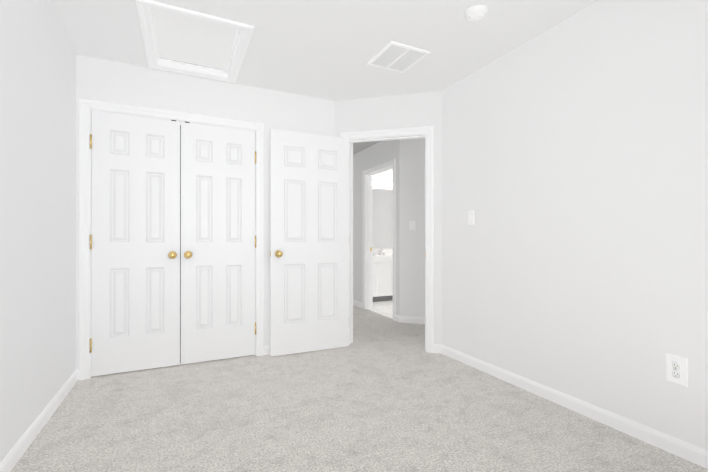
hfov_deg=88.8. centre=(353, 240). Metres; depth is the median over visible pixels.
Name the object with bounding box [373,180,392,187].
sconce
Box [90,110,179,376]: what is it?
closet door
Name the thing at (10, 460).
baseboard
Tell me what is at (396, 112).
wall
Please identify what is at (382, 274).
bathroom vanity
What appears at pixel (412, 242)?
wall
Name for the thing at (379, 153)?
wall
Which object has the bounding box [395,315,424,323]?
baseboard
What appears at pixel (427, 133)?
door frame
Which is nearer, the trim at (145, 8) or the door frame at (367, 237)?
the trim at (145, 8)
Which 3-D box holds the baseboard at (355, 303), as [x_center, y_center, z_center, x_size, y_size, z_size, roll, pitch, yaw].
[-0.493,1.014,6.876,0.013,0.079,2.936,0,0,-26]
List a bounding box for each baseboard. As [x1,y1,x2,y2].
[0,369,78,471]
[353,300,361,307]
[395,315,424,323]
[434,344,707,468]
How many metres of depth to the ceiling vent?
2.73 m
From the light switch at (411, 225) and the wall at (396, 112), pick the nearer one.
the wall at (396, 112)
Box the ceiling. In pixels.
[46,0,598,154]
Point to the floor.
(384, 308)
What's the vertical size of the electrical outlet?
0.135 m
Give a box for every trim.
[79,98,263,380]
[136,0,253,82]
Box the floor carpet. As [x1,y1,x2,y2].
[11,305,707,471]
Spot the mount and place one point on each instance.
(180, 243)
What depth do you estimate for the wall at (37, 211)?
1.94 m
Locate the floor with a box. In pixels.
[366,300,392,318]
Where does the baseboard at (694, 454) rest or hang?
attached to the wall at (575, 180)
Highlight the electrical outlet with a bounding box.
[666,354,687,386]
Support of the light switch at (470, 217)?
attached to the wall at (575, 180)
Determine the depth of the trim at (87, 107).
2.77 m
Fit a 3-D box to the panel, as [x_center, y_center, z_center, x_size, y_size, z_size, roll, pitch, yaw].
[-1.145,-1.453,2.617,0.525,0.034,0.769,0,0,-26]
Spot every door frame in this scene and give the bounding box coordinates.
[340,126,433,352]
[362,159,395,320]
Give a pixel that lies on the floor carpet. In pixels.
(381, 393)
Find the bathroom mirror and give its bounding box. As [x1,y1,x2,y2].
[373,189,392,247]
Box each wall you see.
[0,0,75,462]
[76,55,352,369]
[335,91,441,344]
[353,140,399,315]
[373,169,392,249]
[400,138,424,317]
[442,0,707,450]
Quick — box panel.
[153,9,236,69]
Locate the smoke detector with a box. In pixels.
[464,5,486,20]
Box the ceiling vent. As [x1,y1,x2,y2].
[367,41,429,72]
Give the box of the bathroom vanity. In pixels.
[373,249,392,301]
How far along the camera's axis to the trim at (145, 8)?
2.55 m
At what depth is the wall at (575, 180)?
2.13 m
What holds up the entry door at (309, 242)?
in the wall at (396, 112)
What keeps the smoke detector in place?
attached to the ceiling
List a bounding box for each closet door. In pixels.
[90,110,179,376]
[181,121,255,363]
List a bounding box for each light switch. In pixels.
[409,221,414,229]
[468,211,473,224]
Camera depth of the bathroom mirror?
6.71 m
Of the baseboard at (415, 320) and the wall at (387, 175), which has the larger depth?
the wall at (387, 175)
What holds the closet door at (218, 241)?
in the wall at (112, 81)
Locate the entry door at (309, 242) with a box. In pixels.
[270,129,348,355]
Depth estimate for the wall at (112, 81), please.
3.13 m
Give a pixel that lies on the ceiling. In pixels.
(326, 49)
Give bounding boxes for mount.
[180,125,180,362]

